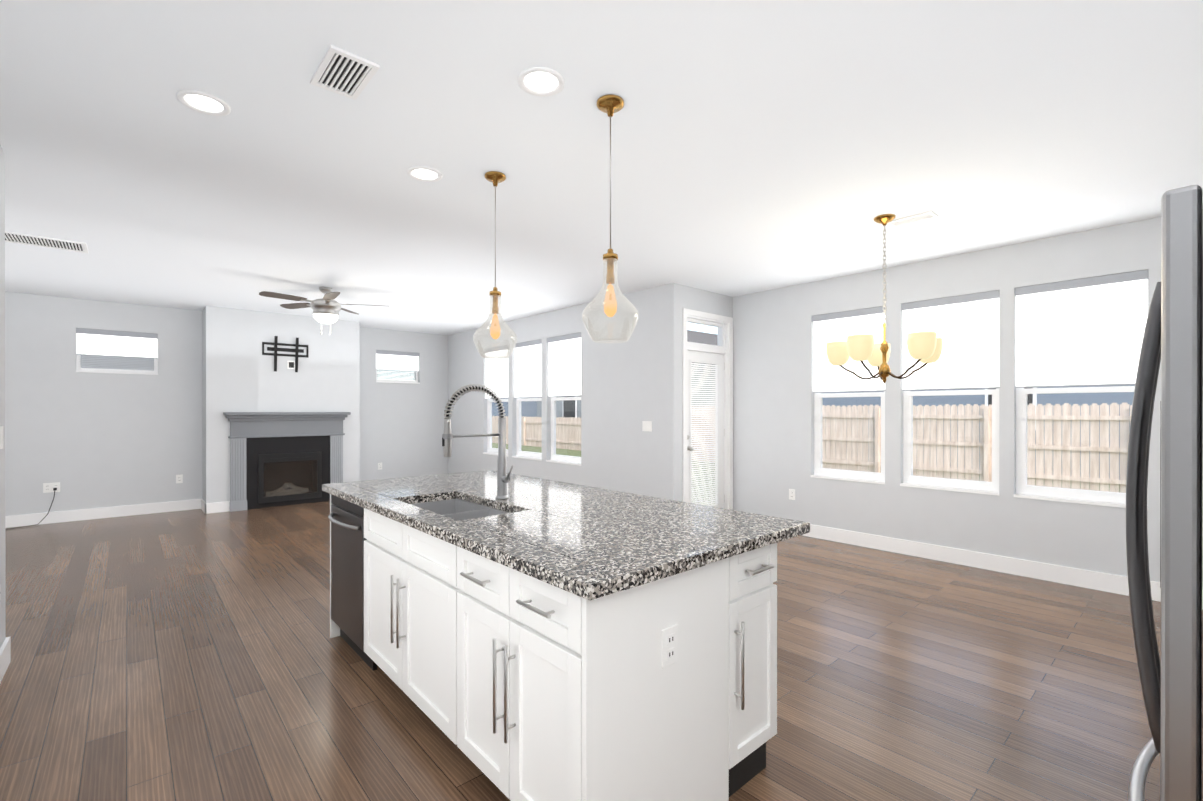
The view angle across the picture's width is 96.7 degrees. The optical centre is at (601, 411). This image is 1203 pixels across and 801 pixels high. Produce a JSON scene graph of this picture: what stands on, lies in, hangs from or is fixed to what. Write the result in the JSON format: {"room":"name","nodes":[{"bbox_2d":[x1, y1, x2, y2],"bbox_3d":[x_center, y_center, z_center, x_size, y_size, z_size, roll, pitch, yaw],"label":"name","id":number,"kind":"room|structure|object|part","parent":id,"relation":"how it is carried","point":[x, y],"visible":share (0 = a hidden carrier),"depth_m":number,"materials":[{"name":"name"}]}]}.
{"room":"open-plan kitchen","nodes":[
{"label":"open-plan kitchen","id":0,"kind":"room"},
{"bbox_2d":[0,145,5,647],"bbox_3d":[-0.804,-0.009,0.057,0.150,2.740,7.400,0,0,-42],"label":"wall","id":1,"kind":"structure","parent":0,"point":[2,423],"depth_m":2.81,"materials":[{"name":"grey paint"}]},
{"bbox_2d":[0,426,2,448],"bbox_3d":[-3.102,0.136,2.765,0.008,0.116,0.072,0,0,-42],"label":"light switch","id":2,"kind":"object","parent":1,"relation":"attached to","point":[1,437],"visible":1,"depth_m":2.75,"materials":[{"name":"white plastic"}]},
{"bbox_2d":[0,637,10,682],"bbox_3d":[-0.748,1.293,0.120,0.016,0.135,7.416,0,0,-42],"label":"baseboard","id":3,"kind":"structure","parent":1,"relation":"attached to","point":[5,650],"depth_m":2.78,"materials":[{"name":"white wood"}]},
{"bbox_2d":[5,291,447,515],"bbox_3d":[-5.916,-0.022,7.186,8.450,2.740,0.150,0,0,-42],"label":"wall","id":4,"kind":"structure","parent":0,"point":[86,440],"depth_m":6.92,"materials":[{"name":"grey paint"}]},
{"bbox_2d":[43,482,59,492],"bbox_3d":[-6.630,0.919,6.448,0.144,0.116,0.008,0,0,-42],"label":"electrical outlet","id":5,"kind":"object","parent":4,"relation":"attached to","point":[48,487],"visible":0.81,"depth_m":6.44,"materials":[{"name":"white plastic"}]},
{"bbox_2d":[5,488,56,529],"bbox_3d":[-6.746,1.136,6.198,0.596,0.422,0.218,0,0,-42],"label":"power cord","id":6,"kind":"object","parent":5,"relation":"attached to","point":[54,489],"visible":1,"depth_m":6.39,"materials":[{"name":"black plastic"}]},
{"bbox_2d":[5,499,199,527],"bbox_3d":[-7.211,1.283,5.928,4.480,0.135,0.016,0,0,-42],"label":"baseboard","id":7,"kind":"structure","parent":4,"relation":"attached to","point":[138,509],"depth_m":6.71,"materials":[{"name":"white"}]},
{"bbox_2d":[76,328,157,374],"bbox_3d":[-6.225,-0.758,6.892,0.780,0.548,0.147,0,0,-42],"label":"window","id":8,"kind":"structure","parent":4,"relation":"in","point":[98,343],"depth_m":6.86,"materials":[{"name":"white"}]},
{"bbox_2d":[176,474,182,482],"bbox_3d":[-5.725,0.918,7.251,0.072,0.116,0.008,0,0,-42],"label":"electrical outlet","id":9,"kind":"object","parent":4,"relation":"attached to","point":[179,478],"visible":1,"depth_m":7.25,"materials":[{"name":"white plastic"}]},
{"bbox_2d":[376,350,419,383],"bbox_3d":[-3.544,-0.762,9.272,0.750,0.548,0.147,0,0,-42],"label":"window","id":10,"kind":"structure","parent":4,"relation":"in","point":[398,362],"depth_m":9.24,"materials":[{"name":"white"}]},
{"bbox_2d":[202,306,359,502],"bbox_3d":[-4.653,-0.024,7.872,1.930,2.740,0.500,0,0,-42],"label":"wall","id":11,"kind":"structure","parent":0,"point":[239,374],"depth_m":7.51,"materials":[{"name":"grey paint"}]},
{"bbox_2d":[200,499,207,513],"bbox_3d":[-5.369,1.280,7.215,0.016,0.135,0.496,0,0,-42],"label":"baseboard","id":12,"kind":"structure","parent":11,"relation":"attached to","point":[203,505],"depth_m":7.13,"materials":[{"name":"white"}]},
{"bbox_2d":[262,336,307,371],"bbox_3d":[-4.500,-0.813,7.631,0.580,0.499,0.085,0,0,-42],"label":"mount","id":13,"kind":"object","parent":11,"relation":"attached to","point":[291,364],"visible":1,"depth_m":7.66,"materials":[{"name":"black metal"}]},
{"bbox_2d":[448,283,682,500],"bbox_3d":[-1.013,-0.024,7.914,0.150,2.740,5.570,0,0,-42],"label":"wall","id":14,"kind":"structure","parent":0,"point":[631,384],"depth_m":6.56,"materials":[{"name":"grey paint"}]},
{"bbox_2d":[483,345,507,456],"bbox_3d":[-1.654,-0.166,8.615,0.147,1.738,0.770,0,0,-42],"label":"living room window","id":15,"kind":"structure","parent":14,"relation":"in","point":[496,376],"depth_m":8.65,"materials":[{"name":"white"}]},
{"bbox_2d":[512,339,541,460],"bbox_3d":[-1.063,-0.165,7.950,0.147,1.738,0.770,0,0,-42],"label":"living room window","id":16,"kind":"structure","parent":14,"relation":"in","point":[527,371],"depth_m":7.96,"materials":[{"name":"white"}]},
{"bbox_2d":[546,332,580,465],"bbox_3d":[-0.472,-0.163,7.284,0.147,1.738,0.770,0,0,-42],"label":"living room window","id":17,"kind":"structure","parent":14,"relation":"in","point":[564,367],"depth_m":7.30,"materials":[{"name":"white"}]},
{"bbox_2d":[642,421,651,431],"bbox_3d":[0.517,0.170,6.070,0.008,0.116,0.144,0,0,-42],"label":"light switch","id":18,"kind":"object","parent":14,"relation":"attached to","point":[646,425],"visible":1,"depth_m":6.06,"materials":[{"name":"white plastic"}]},
{"bbox_2d":[0,501,1202,800],"bbox_3d":[-1.359,1.416,2.876,9.540,0.120,12.650,0,0,-42],"label":"floor","id":19,"kind":"structure","parent":0,"point":[188,655],"depth_m":2.67,"materials":[{"name":"brown wood"}]},
{"bbox_2d":[223,412,350,511],"bbox_3d":[-4.535,0.679,7.744,1.565,1.335,0.484,0,0,-42],"label":"fireplace","id":20,"kind":"object","parent":19,"relation":"on","point":[284,458],"visible":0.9,"depth_m":7.59,"materials":[{"name":"grey"}]},
{"bbox_2d":[322,488,776,800],"bbox_3d":[-0.486,0.916,2.598,1.022,0.880,2.431,0,0,-42],"label":"kitchen island","id":21,"kind":"object","parent":19,"relation":"on","point":[514,637],"depth_m":1.77,"materials":[{"name":"wood"}]},
{"bbox_2d":[328,494,376,670],"bbox_3d":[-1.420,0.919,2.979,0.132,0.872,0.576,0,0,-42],"label":"dishwasher","id":22,"kind":"object","parent":21,"relation":"in","point":[346,518],"depth_m":2.95,"materials":[{"name":"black metal"}]},
{"bbox_2d":[322,477,705,603],"bbox_3d":[-0.674,0.494,2.427,0.471,0.115,2.470,0,0,-42],"label":"island countertop","id":23,"kind":"structure","parent":21,"relation":"on","point":[597,561],"depth_m":1.78,"materials":[{"name":"grey stone"}]},
{"bbox_2d":[411,498,508,520],"bbox_3d":[-0.679,0.579,2.528,0.385,0.204,0.763,0,0,-42],"label":"sink","id":24,"kind":"object","parent":23,"relation":"in","point":[459,509],"depth_m":2.78,"materials":[{"name":"silver metal"}]},
{"bbox_2d":[442,384,512,499],"bbox_3d":[-0.586,0.151,2.559,0.346,0.569,0.112,0,0,-42],"label":"faucet","id":25,"kind":"object","parent":23,"relation":"on","point":[502,477],"depth_m":2.63,"materials":[{"name":"silver metal"}]},
{"bbox_2d":[1126,185,1202,800],"bbox_3d":[1.678,0.469,1.004,0.900,1.780,0.980,0,0,-42],"label":"fridge","id":26,"kind":"object","parent":19,"relation":"on","point":[1171,683],"visible":1,"depth_m":1.01,"materials":[{"name":"silver metal"}]},
{"bbox_2d":[0,0,1202,334],"bbox_3d":[-1.359,-1.444,2.871,9.540,0.120,12.650,0,0,-42],"label":"ceiling","id":27,"kind":"structure","parent":0,"point":[764,144],"depth_m":2.75,"materials":[{"name":"white paint"}]},
{"bbox_2d":[5,231,87,252],"bbox_3d":[-4.636,-1.381,4.288,0.740,0.012,0.340,0,0,-42],"label":"ceiling vent","id":28,"kind":"object","parent":27,"relation":"in","point":[39,241],"visible":0.96,"depth_m":4.36,"materials":[{"name":"white metal"}]},
{"bbox_2d":[176,90,230,115],"bbox_3d":[-1.781,-1.379,2.397,0.196,0.008,0.196,0,0,-42],"label":"recessed light","id":29,"kind":"object","parent":27,"relation":"in","point":[203,102],"visible":1,"depth_m":2.39,"materials":[{"name":"white"}]},
{"bbox_2d":[259,287,381,334],"bbox_3d":[-3.107,-1.125,5.993,1.270,0.530,1.265,0,0,-42],"label":"ceiling fan","id":30,"kind":"object","parent":27,"relation":"hanging from","point":[326,308],"visible":1,"depth_m":5.92,"materials":[{"name":"silver metal"}]},
{"bbox_2d":[310,45,379,99],"bbox_3d":[-1.053,-1.377,2.187,0.180,0.012,0.300,0,0,-42],"label":"ceiling vent","id":31,"kind":"object","parent":27,"relation":"in","point":[339,71],"visible":1,"depth_m":2.17,"materials":[{"name":"white metal"}]},
{"bbox_2d":[407,166,441,181],"bbox_3d":[-1.030,-1.380,3.117,0.196,0.008,0.196,0,0,-42],"label":"recessed light","id":32,"kind":"object","parent":27,"relation":"in","point":[423,173],"visible":1,"depth_m":3.11,"materials":[{"name":"white plastic"}]},
{"bbox_2d":[473,171,516,358],"bbox_3d":[-0.624,-0.849,3.143,0.256,1.072,0.256,0,0,-42],"label":"pendant light","id":33,"kind":"object","parent":27,"relation":"hanging from","point":[495,178],"visible":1,"depth_m":3.12,"materials":[{"name":"clear glass"}]},
{"bbox_3d":[-0.624,-0.501,3.144,0.256,0.377,0.256,0,0,-42],"label":"glass","id":34,"kind":"part","parent":33,"relation":"part of","materials":[{"name":"clear glass"}]},
{"bbox_3d":[-0.624,-0.498,3.144,0.062,0.150,0.062,0,0,-42],"label":"bulb","id":35,"kind":"part","parent":33,"relation":"part of","materials":[{"name":"yellow"}]},
{"bbox_2d":[518,67,564,96],"bbox_3d":[-0.253,-1.379,2.242,0.196,0.008,0.196,0,0,-42],"label":"recessed light","id":36,"kind":"object","parent":27,"relation":"in","point":[541,81],"visible":1,"depth_m":2.24,"materials":[{"name":"white"}]},
{"bbox_2d":[582,95,638,343],"bbox_3d":[0.040,-0.848,2.396,0.256,1.072,0.256,0,0,-42],"label":"pendant light","id":37,"kind":"object","parent":27,"relation":"hanging from","point":[609,105],"visible":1,"depth_m":2.37,"materials":[{"name":"clear glass"}]},
{"bbox_3d":[0.040,-0.496,2.396,0.062,0.150,0.062,0,0,-42],"label":"bulb","id":38,"kind":"part","parent":37,"relation":"part of","materials":[{"name":"yellow"}]},
{"bbox_3d":[0.040,-0.500,2.396,0.256,0.377,0.256,0,0,-42],"label":"glass","id":39,"kind":"part","parent":37,"relation":"part of","materials":[{"name":"clear glass"}]},
{"bbox_2d":[826,214,942,382],"bbox_3d":[2.002,-0.794,3.819,0.752,1.185,0.757,0,0,-42],"label":"chandelier","id":40,"kind":"object","parent":27,"relation":"hanging from","point":[925,347],"visible":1,"depth_m":3.77,"materials":[{"name":"yellow glass"}]},
{"bbox_2d":[887,210,938,227],"bbox_3d":[2.230,-1.380,3.844,0.140,0.012,0.300,0,0,-42],"label":"ceiling vent","id":41,"kind":"object","parent":27,"relation":"in","point":[931,214],"visible":0.94,"depth_m":3.83,"materials":[{"name":"white metal"}]},
{"bbox_2d":[683,285,732,317],"bbox_3d":[1.193,-0.021,6.249,0.940,2.740,0.150,0,0,-42],"label":"wall","id":42,"kind":"structure","parent":0,"point":[696,299],"depth_m":6.17,"materials":[{"name":"grey paint"}]},
{"bbox_2d":[682,308,732,509],"bbox_3d":[1.194,0.108,6.233,0.924,2.482,0.175,0,0,-42],"label":"patio door","id":43,"kind":"structure","parent":42,"relation":"in","point":[716,414],"depth_m":6.28,"materials":[{"name":"white wood"}]},
{"bbox_2d":[733,209,1202,588],"bbox_3d":[3.951,-0.016,3.963,0.150,2.740,7.230,0,0,-42],"label":"wall","id":44,"kind":"structure","parent":0,"point":[773,428],"depth_m":5.00,"materials":[{"name":"grey paint"}]},
{"bbox_2d":[789,489,794,499],"bbox_3d":[2.109,0.920,5.920,0.008,0.116,0.072,0,0,-42],"label":"outlet","id":45,"kind":"object","parent":44,"relation":"attached to","point":[791,494],"visible":1,"depth_m":5.91,"materials":[{"name":"white plastic"}]},
{"bbox_2d":[811,306,884,483],"bbox_3d":[2.553,-0.160,5.517,0.147,1.738,0.750,0,0,-42],"label":"dining room window","id":46,"kind":"structure","parent":44,"relation":"in","point":[829,379],"depth_m":5.53,"materials":[{"name":"white"}]},
{"bbox_2d":[900,290,999,495],"bbox_3d":[3.151,-0.159,4.844,0.147,1.738,0.770,0,0,-42],"label":"dining room window","id":47,"kind":"structure","parent":44,"relation":"in","point":[965,328],"depth_m":4.78,"materials":[{"name":"white"}]},
{"bbox_2d":[803,524,1202,609],"bbox_3d":[3.894,1.286,3.905,0.016,0.135,6.914,0,0,-42],"label":"baseboard","id":48,"kind":"structure","parent":44,"relation":"attached to","point":[1106,582],"depth_m":4.55,"materials":[{"name":"white wood"}]},
{"bbox_2d":[1014,270,1147,509],"bbox_3d":[3.732,-0.158,4.190,0.147,1.738,0.780,0,0,-42],"label":"dining room window","id":49,"kind":"structure","parent":44,"relation":"in","point":[1088,332],"depth_m":4.17,"materials":[{"name":"white"}]},
{"label":"outside","id":50,"kind":"structure","parent":0,"visible":0},
{"bbox_2d":[492,443,1119,504],"bbox_3d":[0.693,1.760,14.092,100.000,0.050,100.000,0,0,-42],"label":"ground","id":51,"kind":"structure","parent":50,"point":[569,453],"depth_m":20.86,"materials":[{"name":"green plant"}]},
{"bbox_2d":[81,355,153,370],"bbox_3d":[-16.204,-2.500,11.654,16.200,8.480,12.200,0,0,-42],"label":"house","id":52,"kind":"structure","parent":51,"relation":"on","point":[117,363],"depth_m":10.17,"materials":[{"name":"grey"}]},
{"bbox_2d":[492,397,536,417],"bbox_3d":[-4.727,-1.456,42.035,11.700,6.280,11.700,0,0,-42],"label":"house","id":53,"kind":"structure","parent":51,"relation":"on","point":[523,407],"depth_m":34.94,"materials":[{"name":"blue"}]},
{"bbox_2d":[537,330,716,417],"bbox_3d":[3.964,-1.534,30.360,12.200,6.480,10.700,0,0,-42],"label":"house","id":54,"kind":"structure","parent":51,"relation":"on","point":[701,339],"depth_m":28.19,"materials":[{"name":"grey"}]},
{"bbox_2d":[492,403,1132,492],"bbox_3d":[2.396,0.767,19.649,0.108,1.917,58.053,0,0,-42],"label":"fence","id":55,"kind":"object","parent":51,"relation":"on","point":[856,433],"depth_m":12.59,"materials":[{"name":"brown wood"}]},
{"bbox_2d":[822,385,1134,479],"bbox_3d":[19.648,-1.305,14.198,12.200,6.080,23.700,0,0,-42],"label":"house","id":56,"kind":"structure","parent":51,"relation":"on","point":[955,400],"depth_m":15.16,"materials":[{"name":"blue"}]}
]}

